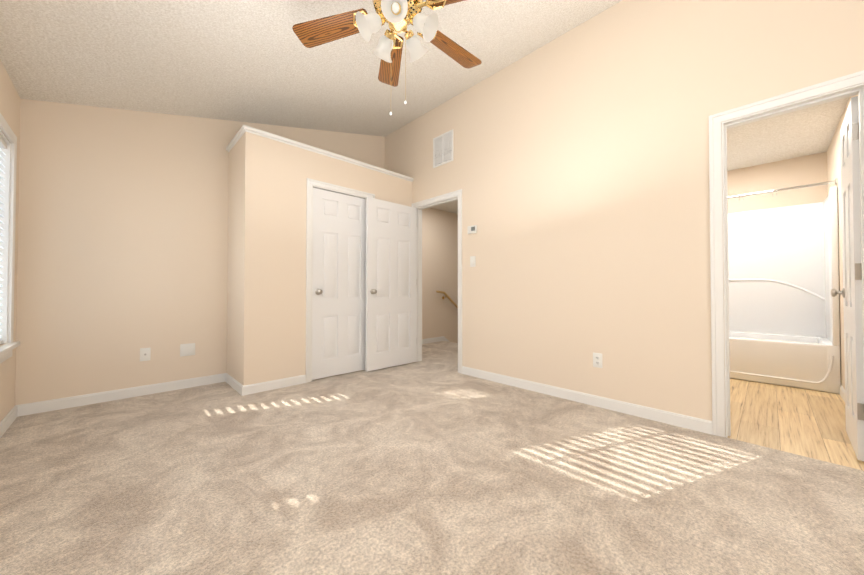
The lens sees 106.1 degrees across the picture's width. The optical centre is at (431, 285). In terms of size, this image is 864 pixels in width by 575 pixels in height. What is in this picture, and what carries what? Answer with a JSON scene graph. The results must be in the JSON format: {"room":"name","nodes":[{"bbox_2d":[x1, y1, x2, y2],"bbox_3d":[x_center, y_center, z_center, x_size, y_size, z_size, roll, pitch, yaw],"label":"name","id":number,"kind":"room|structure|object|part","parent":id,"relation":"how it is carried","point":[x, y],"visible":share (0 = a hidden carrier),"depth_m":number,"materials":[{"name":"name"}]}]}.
{"room":"bedroom","nodes":[
{"label":"bedroom","id":0,"kind":"room"},
{"bbox_2d":[0,59,20,421],"bbox_3d":[-1.299,-0.260,0.481,0.116,2.431,5.601,1,-1,-44],"label":"wall","id":1,"kind":"structure","parent":0,"point":[10,101],"depth_m":2.31,"materials":[{"name":"beige paint"}]},
{"bbox_2d":[0,113,19,362],"bbox_3d":[-2.690,-0.284,1.953,0.160,1.561,0.950,1,-1,-44],"label":"window","id":2,"kind":"structure","parent":1,"relation":"in","point":[8,194],"depth_m":2.24,"materials":[{"name":"white"}]},
{"bbox_2d":[0,135,6,343],"bbox_3d":[-2.684,-0.295,1.959,0.062,1.372,0.733,1,-1,-44],"label":"window blind","id":3,"kind":"object","parent":2,"relation":"attached to","point":[3,144],"visible":1,"depth_m":2.18,"materials":[{"name":"white plastic"}]},
{"bbox_2d":[0,405,19,437],"bbox_3d":[-1.253,0.913,0.509,0.015,0.086,5.371,1,-1,-44],"label":"baseboard","id":4,"kind":"structure","parent":1,"relation":"attached to","point":[14,412],"depth_m":2.25,"materials":[{"name":"white wood"}]},
{"bbox_2d":[15,99,384,404],"bbox_3d":[-1.993,-0.625,3.630,3.485,3.250,0.115,1,-1,-44],"label":"wall","id":5,"kind":"structure","parent":0,"point":[123,237],"depth_m":2.85,"materials":[{"name":"beige paint"}]},
{"bbox_2d":[20,373,223,415],"bbox_3d":[-2.615,0.947,2.916,1.341,0.086,0.015,1,-1,-44],"label":"baseboard","id":6,"kind":"structure","parent":5,"relation":"attached to","point":[81,400],"depth_m":2.80,"materials":[{"name":"white wood"}]},
{"bbox_2d":[140,348,150,360],"bbox_3d":[-2.594,0.625,2.942,0.072,0.116,0.013,1,-1,-44],"label":"outlet","id":7,"kind":"object","parent":5,"relation":"attached to","point":[145,354],"visible":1,"depth_m":2.94,"materials":[{"name":"white plastic"}]},
{"bbox_2d":[180,343,194,356],"bbox_3d":[-2.373,0.626,3.160,0.118,0.118,0.006,1,-1,-44],"label":"outlet","id":8,"kind":"object","parent":5,"relation":"attached to","point":[187,349],"visible":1,"depth_m":3.16,"materials":[{"name":"white plastic"}]},
{"bbox_2d":[0,0,621,136],"bbox_3d":[-0.064,-1.907,1.698,3.820,1.080,5.870,1,-1,-44],"label":"ceiling","id":9,"kind":"structure","parent":0,"point":[254,61],"depth_m":2.50,"materials":[{"name":"white paint"}]},
{"bbox_2d":[292,0,481,114],"bbox_3d":[-0.189,-1.390,1.806,1.331,0.895,1.214,1,-1,-44],"label":"fan","id":10,"kind":"object","parent":9,"relation":"hanging from","point":[398,16],"visible":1,"depth_m":1.89,"materials":[{"name":"brown wood"}]},
{"bbox_3d":[-0.590,-1.527,1.933,0.490,0.006,0.152,0,-13,17],"label":"blade","id":11,"kind":"part","parent":10,"relation":"part of","materials":[{"name":"brown wood"}]},
{"bbox_3d":[-0.281,-1.523,2.217,0.152,0.006,0.490,12,-4,-12],"label":"blade","id":12,"kind":"part","parent":10,"relation":"part of","materials":[{"name":"brown wood"}]},
{"bbox_3d":[-0.189,-1.623,1.809,0.276,0.430,0.276,1,-1,-44],"label":"motor","id":13,"kind":"part","parent":10,"relation":"part of","materials":[{"name":"gold metal"}]},
{"bbox_3d":[0.212,-1.531,1.682,0.490,0.006,0.152,0,11,17],"label":"blade","id":14,"kind":"part","parent":10,"relation":"part of","materials":[{"name":"brown wood"}]},
{"bbox_3d":[0.120,-1.525,2.092,0.490,0.006,0.152,1,11,-43],"label":"blade","id":15,"kind":"part","parent":10,"relation":"part of","materials":[{"name":"brown wood"}]},
{"bbox_2d":[227,132,411,385],"bbox_3d":[-1.200,-0.196,3.871,2.001,2.401,0.631,1,-1,-44],"label":"wall","id":16,"kind":"structure","parent":0,"point":[266,281],"depth_m":3.16,"materials":[{"name":"beige paint"}]},
{"bbox_2d":[224,373,247,395],"bbox_3d":[-1.908,0.950,3.139,0.015,0.086,0.614,1,-1,-44],"label":"baseboard","id":17,"kind":"structure","parent":16,"relation":"attached to","point":[242,390],"depth_m":3.06,"materials":[{"name":"white wood"}]},
{"bbox_2d":[248,375,305,394],"bbox_3d":[-1.490,0.950,3.127,0.554,0.086,0.015,1,-1,-44],"label":"baseboard","id":18,"kind":"structure","parent":16,"relation":"attached to","point":[296,380],"depth_m":3.12,"materials":[{"name":"white wood"}]},
{"bbox_2d":[226,125,413,181],"bbox_3d":[-1.200,-1.415,3.870,2.026,0.048,0.656,1,-1,-44],"label":"trim","id":19,"kind":"structure","parent":16,"relation":"on","point":[240,133],"depth_m":3.35,"materials":[{"name":"white wood"}]},
{"bbox_2d":[312,188,365,379],"bbox_3d":[-0.996,-0.018,3.627,0.700,2.014,0.096,1,-1,-44],"label":"closet door","id":20,"kind":"structure","parent":16,"relation":"in","point":[339,294],"depth_m":3.61,"materials":[{"name":"white wood"}]},
{"bbox_2d":[306,178,374,382],"bbox_3d":[-1.022,-0.049,3.657,0.831,2.101,0.110,1,-1,-44],"label":"door frame","id":21,"kind":"structure","parent":16,"relation":"attached to","point":[311,184],"depth_m":3.36,"materials":[{"name":"white wood"}]},
{"bbox_2d":[365,197,416,371],"bbox_3d":[-0.483,-0.013,4.019,0.760,2.013,0.155,1,-1,-44],"label":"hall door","id":22,"kind":"structure","parent":16,"relation":"in","point":[391,279],"depth_m":3.97,"materials":[{"name":"white wood"}]},
{"bbox_2d":[0,341,863,574],"bbox_3d":[0.389,1.031,2.256,5.035,0.100,5.835,1,-1,-44],"label":"floor","id":23,"kind":"structure","parent":0,"point":[420,468],"depth_m":1.55,"materials":[{"name":"beige carpet"}]},
{"bbox_2d":[422,207,457,342],"bbox_3d":[0.285,0.862,6.216,3.185,4.750,0.100,1,-1,-44],"label":"wall","id":24,"kind":"structure","parent":0,"point":[439,258],"depth_m":6.00,"materials":[{"name":"beige paint"}]},
{"bbox_2d":[422,336,449,343],"bbox_3d":[0.444,1.839,6.276,3.516,1.774,0.015,1,-1,-44],"label":"baseboard","id":25,"kind":"structure","parent":24,"relation":"attached to","point":[436,339],"depth_m":5.89,"materials":[{"name":"white wood"}]},
{"bbox_2d":[436,290,457,308],"bbox_3d":[0.748,0.775,6.528,1.914,1.350,0.096,1,-1,-44],"label":"handrail","id":26,"kind":"object","parent":24,"relation":"attached to","point":[449,298],"visible":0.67,"depth_m":6.06,"materials":[{"name":"brown wood"}]},
{"bbox_2d":[431,200,457,213],"bbox_3d":[0.970,-1.468,5.541,3.185,0.110,2.070,1,-1,-44],"label":"ceiling","id":27,"kind":"structure","parent":0,"point":[451,207],"depth_m":5.88,"materials":[{"name":"white paint"}]},
{"bbox_2d":[385,0,863,436],"bbox_3d":[1.108,-0.659,3.011,0.115,3.300,5.885,1,-1,-44],"label":"wall","id":28,"kind":"structure","parent":0,"point":[576,170],"depth_m":2.59,"materials":[{"name":"beige paint"}]},
{"bbox_2d":[412,189,461,373],"bbox_3d":[0.082,-0.044,4.064,0.148,2.101,0.881,1,-1,-44],"label":"door frame","id":29,"kind":"structure","parent":28,"relation":"attached to","point":[440,200],"depth_m":4.13,"materials":[{"name":"white wood"}]},
{"bbox_2d":[433,129,452,167],"bbox_3d":[0.132,-1.651,3.944,0.014,0.371,0.336,1,-1,-44],"label":"air vent","id":30,"kind":"object","parent":28,"relation":"in","point":[442,149],"visible":1,"depth_m":3.94,"materials":[{"name":"white"}]},
{"bbox_2d":[467,225,476,233],"bbox_3d":[0.444,-0.615,3.596,0.027,0.086,0.120,1,-1,-44],"label":"thermostat","id":31,"kind":"object","parent":28,"relation":"attached to","point":[472,229],"visible":1,"depth_m":3.58,"materials":[{"name":"white plastic"}]},
{"bbox_2d":[470,256,475,266],"bbox_3d":[0.449,-0.263,3.595,0.015,0.117,0.073,1,-1,-44],"label":"light switch","id":32,"kind":"object","parent":28,"relation":"attached to","point":[472,261],"visible":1,"depth_m":3.59,"materials":[{"name":"white plastic"}]},
{"bbox_2d":[462,366,712,434],"bbox_3d":[1.094,0.947,2.910,0.014,0.085,2.161,1,-1,-44],"label":"baseboard","id":33,"kind":"structure","parent":28,"relation":"attached to","point":[654,414],"depth_m":2.61,"materials":[{"name":"white wood"}]},
{"bbox_2d":[593,353,601,367],"bbox_3d":[1.351,0.611,2.653,0.009,0.117,0.073,1,-1,-44],"label":"outlet","id":34,"kind":"object","parent":28,"relation":"attached to","point":[597,359],"visible":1,"depth_m":2.65,"materials":[{"name":"white plastic"}]},
{"bbox_2d":[709,70,863,437],"bbox_3d":[2.127,-0.076,1.938,0.135,2.105,0.699,1,-1,-44],"label":"door frame","id":35,"kind":"structure","parent":28,"relation":"attached to","point":[719,292],"depth_m":2.11,"materials":[{"name":"white wood"}]},
{"bbox_2d":[830,96,863,460],"bbox_3d":[2.567,-0.042,1.975,0.567,2.014,0.155,1,-1,-44],"label":"bathroom door","id":36,"kind":"structure","parent":35,"relation":"attached to","point":[851,292],"depth_m":1.85,"materials":[{"name":"white painted wood"},{"name":"brushed nickel"}]},
{"bbox_2d":[727,153,824,213],"bbox_3d":[3.759,-0.268,4.079,0.101,2.551,1.500,1,-1,-44],"label":"wall","id":37,"kind":"structure","parent":0,"point":[812,169],"depth_m":3.77,"materials":[{"name":"beige paint"}]},
{"bbox_2d":[727,97,849,170],"bbox_3d":[2.847,-1.501,3.209,2.646,0.111,1.731,1,-1,-44],"label":"ceiling","id":38,"kind":"structure","parent":0,"point":[802,132],"depth_m":3.16,"materials":[{"name":"white paint"}]},
{"bbox_2d":[727,378,863,470],"bbox_3d":[2.788,1.044,3.115,2.710,0.099,1.630,1,-1,-44],"label":"floor","id":39,"kind":"structure","parent":0,"point":[805,422],"depth_m":2.35,"materials":[{"name":"beige wood"}]},
{"bbox_2d":[728,178,840,393],"bbox_3d":[3.448,0.012,3.768,0.768,1.980,1.526,1,-1,-44],"label":"bathtub","id":40,"kind":"object","parent":39,"relation":"on","point":[784,310],"visible":0.62,"depth_m":3.58,"materials":[{"name":"white plastic"}]},
{"bbox_3d":[3.205,-0.940,3.546,0.064,0.082,1.526,1,-1,-44],"label":"shower curtain rod","id":41,"kind":"part","parent":40,"relation":"part of","materials":[{"name":"silver metal"}]},
{"bbox_2d":[823,95,857,388],"bbox_3d":[3.414,-0.289,2.605,2.646,2.551,0.100,1,-1,-44],"label":"wall","id":42,"kind":"structure","parent":0,"point":[831,158],"depth_m":2.95,"materials":[{"name":"beige paint"}]},
{"bbox_2d":[839,385,844,401],"bbox_3d":[3.284,0.942,2.542,1.156,0.086,0.015,1,-1,-44],"label":"baseboard","id":43,"kind":"structure","parent":42,"relation":"attached to","point":[842,391],"depth_m":2.84,"materials":[{"name":"white wood"}]}
]}

